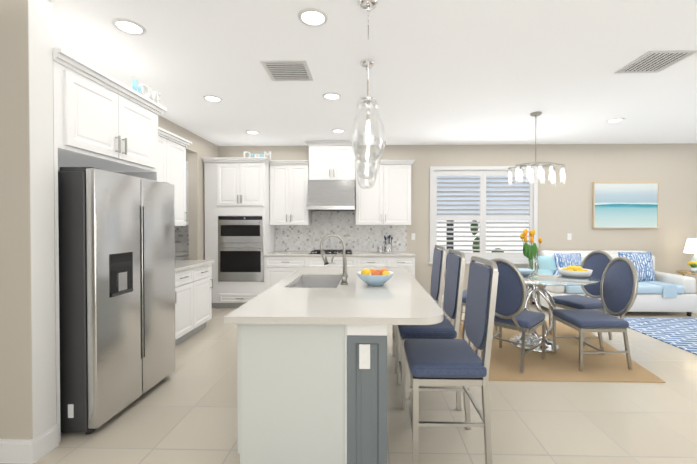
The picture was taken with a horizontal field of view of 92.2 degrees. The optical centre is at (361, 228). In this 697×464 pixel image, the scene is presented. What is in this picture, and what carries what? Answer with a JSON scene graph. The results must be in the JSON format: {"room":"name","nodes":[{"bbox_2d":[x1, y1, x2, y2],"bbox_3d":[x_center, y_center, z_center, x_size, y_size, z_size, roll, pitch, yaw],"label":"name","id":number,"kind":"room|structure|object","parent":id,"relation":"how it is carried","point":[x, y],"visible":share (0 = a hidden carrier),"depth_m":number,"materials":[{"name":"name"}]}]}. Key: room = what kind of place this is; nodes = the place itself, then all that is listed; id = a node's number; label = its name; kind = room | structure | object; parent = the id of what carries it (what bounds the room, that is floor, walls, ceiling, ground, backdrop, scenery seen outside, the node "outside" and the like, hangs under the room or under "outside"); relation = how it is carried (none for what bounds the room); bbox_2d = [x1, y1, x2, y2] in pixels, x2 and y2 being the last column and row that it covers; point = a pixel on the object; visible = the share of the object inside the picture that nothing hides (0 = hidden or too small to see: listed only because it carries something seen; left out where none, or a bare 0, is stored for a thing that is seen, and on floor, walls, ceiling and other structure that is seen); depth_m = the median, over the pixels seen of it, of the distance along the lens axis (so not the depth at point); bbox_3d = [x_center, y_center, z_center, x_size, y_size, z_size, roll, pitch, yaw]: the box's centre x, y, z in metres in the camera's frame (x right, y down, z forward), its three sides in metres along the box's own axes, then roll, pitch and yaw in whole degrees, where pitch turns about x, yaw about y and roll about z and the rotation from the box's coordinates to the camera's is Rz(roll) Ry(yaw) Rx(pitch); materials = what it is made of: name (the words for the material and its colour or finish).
{"room":"kitchen and dining room","nodes":[
{"label":"kitchen and dining room","id":0,"kind":"room"},
{"bbox_2d":[20,0,59,438],"bbox_3d":[-1.944,-0.044,2.045,0.003,2.850,0.150,0,1,1],"label":"wall","id":1,"kind":"structure","parent":0,"point":[28,254],"depth_m":2.02,"materials":[{"name":"beige paint"}]},
{"bbox_2d":[0,28,219,415],"bbox_3d":[-2.758,-0.066,4.069,0.180,2.850,4.160,0,1,1],"label":"wall","id":2,"kind":"structure","parent":0,"point":[11,130],"depth_m":1.98,"materials":[{"name":"beige paint"}]},
{"bbox_2d":[0,437,38,463],"bbox_3d":[-3.239,1.314,2.007,2.616,0.135,0.016,0,1,1],"label":"baseboard","id":3,"kind":"structure","parent":2,"relation":"attached to","point":[23,451],"depth_m":1.97,"materials":[{"name":"white"}]},
{"bbox_2d":[158,131,169,182],"bbox_3d":[-2.521,-0.576,3.617,0.325,1.100,0.860,0,1,1],"label":"upper cabinet","id":4,"kind":"object","parent":2,"relation":"attached to","point":[163,139],"depth_m":3.98,"materials":[{"name":"white wood"}]},
{"bbox_2d":[170,135,187,225],"bbox_3d":[-2.506,-0.583,4.262,0.325,1.100,0.431,0,1,1],"label":"upper cabinet","id":5,"kind":"object","parent":2,"relation":"attached to","point":[171,158],"depth_m":4.30,"materials":[{"name":"white wood"}]},
{"bbox_2d":[175,225,188,250],"bbox_3d":[-3.239,0.178,6.176,0.860,0.481,0.007,0,1,1],"label":"backsplash","id":6,"kind":"structure","parent":2,"relation":"attached to","point":[181,238],"depth_m":6.17,"materials":[{"name":"tile"}]},
{"bbox_2d":[0,302,696,463],"bbox_3d":[1.704,1.412,2.006,12.800,0.060,8.450,0,1,1],"label":"floor","id":7,"kind":"structure","parent":0,"point":[185,412],"depth_m":2.43,"materials":[{"name":"tile"}]},
{"bbox_2d":[53,48,166,442],"bbox_3d":[-2.290,0.117,2.687,0.830,2.515,1.106,0,1,1],"label":"tall cabinet","id":8,"kind":"object","parent":7,"relation":"on","point":[103,121],"visible":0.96,"depth_m":2.45,"materials":[{"name":"white wood"}]},
{"bbox_2d":[132,79,161,105],"bbox_3d":[-1.893,-1.198,2.971,0.028,0.108,0.347,0,1,1],"label":"decorative letters","id":9,"kind":"object","parent":8,"relation":"on","point":[153,95],"visible":0.79,"depth_m":2.96,"materials":[{"name":"white"}]},
{"bbox_2d":[58,167,174,434],"bbox_3d":[-2.174,0.482,2.660,0.915,1.785,0.902,0,1,1],"label":"refrigerator","id":10,"kind":"object","parent":7,"relation":"on","point":[117,287],"visible":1,"depth_m":2.33,"materials":[{"name":"grey metal"}]},
{"bbox_2d":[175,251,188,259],"bbox_3d":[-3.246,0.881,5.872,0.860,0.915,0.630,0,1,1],"label":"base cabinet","id":11,"kind":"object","parent":7,"relation":"on","point":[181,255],"visible":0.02,"depth_m":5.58,"materials":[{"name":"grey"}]},
{"bbox_2d":[175,268,194,345],"bbox_3d":[-2.385,0.926,3.679,0.595,0.876,0.956,0,1,1],"label":"base cabinet","id":12,"kind":"object","parent":7,"relation":"on","point":[193,294],"depth_m":3.96,"materials":[{"name":"grey wood"}]},
{"bbox_2d":[175,260,213,271],"bbox_3d":[-2.364,0.464,3.921,0.625,0.038,1.451,0,1,1],"label":"countertop","id":13,"kind":"structure","parent":12,"relation":"on","point":[180,265],"depth_m":4.24,"materials":[{"name":"white stone"}]},
{"bbox_2d":[195,264,212,332],"bbox_3d":[-2.368,0.918,4.397,0.595,0.876,0.480,0,1,1],"label":"base cabinet","id":14,"kind":"object","parent":7,"relation":"on","point":[203,278],"depth_m":4.40,"materials":[{"name":"grey wood"}]},
{"bbox_2d":[202,157,274,307],"bbox_3d":[-2.075,0.087,5.825,1.065,2.505,0.650,0,1,1],"label":"tall cabinet","id":15,"kind":"object","parent":7,"relation":"on","point":[239,236],"visible":0.85,"depth_m":5.56,"materials":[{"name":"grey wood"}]},
{"bbox_2d":[244,151,270,158],"bbox_3d":[-1.741,-1.225,5.603,0.454,0.124,0.024,0,1,1],"label":"dream letters","id":16,"kind":"object","parent":15,"relation":"on","point":[250,155],"visible":0.73,"depth_m":5.59,"materials":[{"name":"white"}]},
{"bbox_2d":[265,256,308,290],"bbox_3d":[-1.242,0.902,5.842,0.706,0.876,0.595,0,1,1],"label":"base cabinet","id":17,"kind":"object","parent":7,"relation":"on","point":[279,266],"depth_m":5.55,"materials":[{"name":"grey wood"}]},
{"bbox_2d":[265,252,415,255],"bbox_3d":[-0.351,0.443,5.811,2.488,0.038,0.605,0,1,1],"label":"countertop","id":18,"kind":"structure","parent":17,"relation":"on","point":[273,253],"depth_m":5.53,"materials":[{"name":"white stone"}]},
{"bbox_2d":[309,250,353,253],"bbox_3d":[-0.512,0.401,5.812,0.730,0.045,0.440,0,1,1],"label":"cooktop","id":19,"kind":"object","parent":18,"relation":"in","point":[331,251],"visible":0.79,"depth_m":5.64,"materials":[{"name":"black"}]},
{"bbox_2d":[377,246,382,252],"bbox_3d":[0.324,0.362,5.853,0.098,0.122,0.097,0,1,1],"label":"canister","id":20,"kind":"object","parent":18,"relation":"on","point":[379,249],"visible":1,"depth_m":5.81,"materials":[{"name":"silver metal"}]},
{"bbox_2d":[384,235,392,252],"bbox_3d":[0.468,0.266,5.885,0.159,0.313,0.153,0,1,1],"label":"utensil crock","id":21,"kind":"object","parent":18,"relation":"on","point":[388,248],"visible":1,"depth_m":5.83,"materials":[{"name":"silver metal"}]},
{"bbox_2d":[237,326,386,463],"bbox_3d":[-0.257,0.934,2.888,0.844,0.876,2.099,0,1,1],"label":"kitchen island","id":22,"kind":"object","parent":7,"relation":"on","point":[311,364],"depth_m":1.87,"materials":[{"name":"white paint"}]},
{"bbox_2d":[224,266,347,325],"bbox_3d":[-0.441,0.476,2.866,0.530,0.039,2.170,0,1,1],"label":"island countertop","id":23,"kind":"structure","parent":22,"relation":"on","point":[283,304],"depth_m":2.06,"materials":[{"name":"white stone"}]},
{"bbox_2d":[292,278,339,285],"bbox_3d":[-0.391,0.582,2.956,0.407,0.199,0.682,0,1,1],"label":"sink","id":24,"kind":"object","parent":23,"relation":"in","point":[299,281],"depth_m":3.29,"materials":[{"name":"silver metal"}]},
{"bbox_2d":[320,233,347,284],"bbox_3d":[-0.229,0.249,2.746,0.233,0.417,0.098,0,1,1],"label":"kitchen faucet","id":25,"kind":"object","parent":23,"relation":"on","point":[344,273],"visible":1,"depth_m":2.75,"materials":[{"name":"silver metal"}]},
{"bbox_2d":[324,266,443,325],"bbox_3d":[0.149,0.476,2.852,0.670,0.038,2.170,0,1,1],"label":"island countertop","id":26,"kind":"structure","parent":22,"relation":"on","point":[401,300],"depth_m":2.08,"materials":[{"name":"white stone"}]},
{"bbox_2d":[357,268,393,285],"bbox_3d":[0.111,0.392,2.737,0.304,0.130,0.304,0,1,1],"label":"fruit bowl","id":27,"kind":"object","parent":26,"relation":"on","point":[373,277],"visible":1,"depth_m":2.66,"materials":[{"name":"blue ceramic"}]},
{"bbox_2d":[309,256,356,265],"bbox_3d":[-0.487,0.902,5.825,0.804,0.876,0.595,0,1,1],"label":"base cabinet","id":28,"kind":"object","parent":7,"relation":"on","point":[313,260],"depth_m":5.53,"materials":[{"name":"grey wood"}]},
{"bbox_2d":[357,256,415,277],"bbox_3d":[0.398,0.902,5.804,0.966,0.876,0.595,0,1,1],"label":"base cabinet","id":29,"kind":"object","parent":7,"relation":"on","point":[408,262],"depth_m":5.50,"materials":[{"name":"white wood"}]},
{"bbox_2d":[392,245,445,372],"bbox_3d":[0.561,0.771,3.381,0.493,1.194,0.456,0,1,1],"label":"bar stool","id":30,"kind":"object","parent":7,"relation":"on","point":[437,274],"visible":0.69,"depth_m":3.24,"materials":[{"name":"blue fabric"}]},
{"bbox_2d":[397,249,465,410],"bbox_3d":[0.546,0.778,2.751,0.493,1.194,0.456,0,1,1],"label":"bar stool","id":31,"kind":"object","parent":7,"relation":"on","point":[445,328],"visible":0.73,"depth_m":2.56,"materials":[{"name":"blue fabric"}]},
{"bbox_2d":[404,256,498,463],"bbox_3d":[0.531,0.785,2.106,0.493,1.194,0.456,0,1,1],"label":"bar stool","id":32,"kind":"object","parent":7,"relation":"on","point":[444,362],"visible":1,"depth_m":1.92,"materials":[{"name":"blue fabric"}]},
{"bbox_2d":[450,320,664,382],"bbox_3d":[1.950,1.354,3.950,2.200,0.012,1.910,0,1,1],"label":"jute rug","id":33,"kind":"object","parent":7,"relation":"on","point":[561,364],"visible":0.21,"depth_m":3.37,"materials":[{"name":"beige wicker"}]},
{"bbox_2d":[444,248,497,330],"bbox_3d":[1.415,0.807,4.410,0.603,1.068,0.482,1,1,41],"label":"dining chair","id":34,"kind":"object","parent":33,"relation":"on","point":[464,294],"visible":0.1,"depth_m":4.40,"materials":[{"name":"blue fabric"}]},
{"bbox_2d":[482,258,544,372],"bbox_3d":[1.530,0.818,3.434,0.603,1.068,0.482,-1,1,-45],"label":"dining chair","id":35,"kind":"object","parent":33,"relation":"on","point":[511,297],"visible":0.65,"depth_m":3.22,"materials":[{"name":"blue fabric"}]},
{"bbox_2d":[509,268,599,352],"bbox_3d":[1.999,0.943,3.899,1.260,0.810,1.260,0,1,1],"label":"dining table","id":36,"kind":"object","parent":33,"relation":"on","point":[542,279],"visible":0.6,"depth_m":3.75,"materials":[{"name":"silver metal"}]},
{"bbox_2d":[518,268,533,276],"bbox_3d":[1.796,0.501,3.779,0.270,0.075,0.270,0,1,1],"label":"serving bowl","id":37,"kind":"object","parent":36,"relation":"on","point":[525,272],"visible":0.4,"depth_m":3.69,"materials":[{"name":"blue"}]},
{"bbox_2d":[520,229,541,273],"bbox_3d":[2.039,0.269,4.039,0.246,0.532,0.262,0,1,1],"label":"tulip vase","id":38,"kind":"object","parent":36,"relation":"on","point":[530,252],"visible":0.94,"depth_m":3.99,"materials":[{"name":"clear glass"}]},
{"bbox_2d":[557,266,592,277],"bbox_3d":[2.417,0.481,3.804,0.340,0.114,0.340,0,1,1],"label":"lemon bowl","id":39,"kind":"object","parent":36,"relation":"on","point":[575,271],"visible":1,"depth_m":3.72,"materials":[{"name":"white ceramic"}]},
{"bbox_2d":[549,250,612,345],"bbox_3d":[2.738,0.810,4.147,0.603,1.068,0.482,0,1,-19],"label":"dining chair","id":40,"kind":"object","parent":33,"relation":"on","point":[597,262],"visible":0.58,"depth_m":4.16,"materials":[{"name":"blue fabric"}]},
{"bbox_2d":[552,257,637,370],"bbox_3d":[2.365,0.818,3.409,0.606,1.068,0.489,0,1,1],"label":"dining chair","id":41,"kind":"object","parent":33,"relation":"on","point":[619,287],"visible":1,"depth_m":3.32,"materials":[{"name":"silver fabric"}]},
{"bbox_2d":[527,250,696,315],"bbox_3d":[4.045,0.868,5.543,2.186,0.950,0.896,0,1,1],"label":"sofa","id":42,"kind":"object","parent":7,"relation":"on","point":[662,292],"visible":0.58,"depth_m":5.19,"materials":[{"name":"white fabric"}]},
{"bbox_2d":[624,318,696,354],"bbox_3d":[5.254,1.357,3.642,3.280,0.012,2.690,0,1,1],"label":"area rug","id":43,"kind":"object","parent":7,"relation":"on","point":[680,333],"visible":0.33,"depth_m":4.46,"materials":[{"name":"blue fabric"}]},
{"bbox_2d":[676,270,696,275],"bbox_3d":[5.559,1.036,5.557,0.520,0.628,0.520,0,1,1],"label":"side table","id":44,"kind":"object","parent":7,"relation":"on","point":[682,272],"visible":0.48,"depth_m":5.63,"materials":[{"name":"brown wood"}]},
{"bbox_2d":[683,239,696,271],"bbox_3d":[5.580,0.446,5.600,0.300,0.550,0.300,0,1,1],"label":"table lamp","id":45,"kind":"object","parent":44,"relation":"on","point":[691,246],"visible":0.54,"depth_m":5.57,"materials":[{"name":"white fabric"}]},
{"bbox_2d":[687,261,696,272],"bbox_3d":[5.446,0.626,5.483,0.166,0.192,0.128,0,1,1],"label":"flower pot","id":46,"kind":"object","parent":44,"relation":"on","point":[693,265],"visible":1,"depth_m":5.46,"materials":[{"name":"white ceramic"}]},
{"bbox_2d":[52,0,696,145],"bbox_3d":[1.704,-1.518,1.973,12.800,0.100,8.450,0,1,1],"label":"ceiling","id":47,"kind":"structure","parent":0,"point":[458,72],"depth_m":3.04,"materials":[{"name":"white paint"}]},
{"bbox_2d":[111,18,145,35],"bbox_3d":[-1.696,-1.467,2.448,0.210,0.010,0.210,0,1,1],"label":"recessed light","id":48,"kind":"object","parent":47,"relation":"in","point":[128,26],"visible":1,"depth_m":2.44,"materials":[{"name":"white plastic"}]},
{"bbox_2d":[203,95,222,101],"bbox_3d":[-1.703,-1.483,3.839,0.210,0.010,0.210,0,1,1],"label":"recessed light","id":49,"kind":"object","parent":47,"relation":"in","point":[211,98],"visible":1,"depth_m":3.83,"materials":[{"name":"white plastic"}]},
{"bbox_2d":[246,130,259,133],"bbox_3d":[-1.700,-1.498,5.239,0.210,0.010,0.210,0,1,1],"label":"recessed light","id":50,"kind":"object","parent":47,"relation":"in","point":[252,132],"visible":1,"depth_m":5.24,"materials":[{"name":"white"}]},
{"bbox_2d":[260,60,313,81],"bbox_3d":[-0.689,-1.476,3.155,0.410,0.008,0.410,0,1,1],"label":"ceiling vent","id":51,"kind":"object","parent":47,"relation":"in","point":[289,70],"visible":1,"depth_m":3.12,"materials":[{"name":"white metal"}]},
{"bbox_2d":[298,8,327,26],"bbox_3d":[-0.338,-1.466,2.337,0.210,0.010,0.210,0,1,1],"label":"recessed light","id":52,"kind":"object","parent":47,"relation":"in","point":[314,17],"visible":1,"depth_m":2.33,"materials":[{"name":"white plastic"}]},
{"bbox_2d":[322,92,340,99],"bbox_3d":[-0.334,-1.482,3.767,0.210,0.010,0.210,0,1,1],"label":"recessed light","id":53,"kind":"object","parent":47,"relation":"in","point":[332,96],"visible":1,"depth_m":3.77,"materials":[{"name":"white plastic"}]},
{"bbox_2d":[331,129,344,132],"bbox_3d":[-0.358,-1.497,5.158,0.210,0.010,0.210,0,1,1],"label":"recessed light","id":54,"kind":"object","parent":47,"relation":"in","point":[338,130],"visible":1,"depth_m":5.13,"materials":[{"name":"white plastic"}]},
{"bbox_2d":[356,120,376,188],"bbox_3d":[0.058,-0.969,3.843,0.232,1.037,0.232,0,1,1],"label":"pendant light","id":55,"kind":"object","parent":47,"relation":"hanging from","point":[362,183],"visible":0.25,"depth_m":3.80,"materials":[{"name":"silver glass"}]},
{"bbox_2d":[355,60,379,178],"bbox_3d":[0.053,-0.960,3.003,0.232,1.037,0.232,0,1,1],"label":"pendant light","id":56,"kind":"object","parent":47,"relation":"hanging from","point":[363,63],"visible":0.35,"depth_m":2.97,"materials":[{"name":"clear glass"}]},
{"bbox_2d":[350,0,385,162],"bbox_3d":[0.044,-0.951,2.183,0.232,1.037,0.232,0,1,1],"label":"pendant light","id":57,"kind":"object","parent":47,"relation":"hanging from","point":[368,6],"visible":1,"depth_m":2.16,"materials":[{"name":"clear glass"}]},
{"bbox_2d":[507,111,565,185],"bbox_3d":[2.260,-1.034,4.351,0.631,0.919,0.282,0,1,1],"label":"chandelier","id":58,"kind":"object","parent":47,"relation":"hanging from","point":[530,173],"visible":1,"depth_m":4.27,"materials":[{"name":"glass"}]},
{"bbox_2d":[606,118,624,122],"bbox_3d":[3.507,-1.492,4.637,0.210,0.010,0.210,0,1,1],"label":"recessed light","id":59,"kind":"object","parent":47,"relation":"in","point":[614,120],"visible":0.96,"depth_m":4.64,"materials":[{"name":"white plastic"}]},
{"bbox_2d":[614,50,696,73],"bbox_3d":[2.598,-1.474,2.978,0.410,0.008,0.410,0,1,1],"label":"ceiling vent","id":60,"kind":"object","parent":47,"relation":"in","point":[654,61],"visible":1,"depth_m":2.95,"materials":[{"name":"white metal"}]},
{"bbox_2d":[220,143,696,294],"bbox_3d":[1.801,-0.089,6.138,12.800,2.850,0.150,0,1,1],"label":"wall","id":61,"kind":"structure","parent":0,"point":[564,208],"depth_m":6.01,"materials":[{"name":"beige paint"}]},
{"bbox_2d":[269,160,311,224],"bbox_3d":[-1.253,-0.614,5.934,0.674,1.106,0.380,0,1,1],"label":"upper cabinet","id":62,"kind":"object","parent":61,"relation":"attached to","point":[289,180],"visible":0.96,"depth_m":5.80,"materials":[{"name":"white wood"}]},
{"bbox_2d":[307,180,355,210],"bbox_3d":[-0.509,-0.572,5.854,0.798,0.511,0.505,0,1,1],"label":"range hood","id":63,"kind":"object","parent":61,"relation":"attached to","point":[331,195],"visible":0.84,"depth_m":5.67,"materials":[{"name":"silver metal"}]},
{"bbox_2d":[305,141,358,181],"bbox_3d":[-0.508,-1.163,5.910,0.918,0.666,0.380,0,1,1],"label":"upper cabinet","id":64,"kind":"object","parent":61,"relation":"attached to","point":[331,160],"visible":0.88,"depth_m":5.78,"materials":[{"name":"white wood"}]},
{"bbox_2d":[275,211,406,251],"bbox_3d":[-0.385,0.050,6.108,2.401,0.738,0.007,0,1,1],"label":"backsplash","id":65,"kind":"structure","parent":61,"relation":"attached to","point":[354,236],"depth_m":6.11,"materials":[{"name":"tile"}]},
{"bbox_2d":[356,160,414,224],"bbox_3d":[0.405,-0.613,5.895,1.011,1.106,0.380,0,1,1],"label":"upper cabinet","id":66,"kind":"object","parent":61,"relation":"attached to","point":[385,199],"visible":0.81,"depth_m":5.76,"materials":[{"name":"white wood"}]},
{"bbox_2d":[429,166,537,263],"bbox_3d":[2.196,-0.241,6.101,1.960,1.755,0.202,0,1,1],"label":"window shutters","id":67,"kind":"object","parent":61,"relation":"attached to","point":[482,172],"visible":0.85,"depth_m":6.06,"materials":[{"name":"white wood"}]},
{"bbox_2d":[567,233,571,239],"bbox_3d":[3.729,0.147,6.015,0.072,0.120,0.009,0,1,1],"label":"switch plate","id":68,"kind":"object","parent":61,"relation":"attached to","point":[569,236],"visible":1,"depth_m":6.01,"materials":[{"name":"white plastic"}]},
{"bbox_2d":[592,182,658,227],"bbox_3d":[4.698,-0.412,5.969,1.140,0.820,0.040,0,1,1],"label":"picture","id":69,"kind":"object","parent":61,"relation":"attached to","point":[625,204],"visible":1,"depth_m":5.96,"materials":[{"name":"paper"}]},
{"label":"outside","id":70,"kind":"structure","parent":0,"visible":0},
{"bbox_2d":[437,176,528,252],"bbox_3d":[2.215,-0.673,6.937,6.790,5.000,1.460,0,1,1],"label":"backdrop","id":71,"kind":"structure","parent":70,"point":[477,238],"depth_m":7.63,"materials":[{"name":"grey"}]}
]}

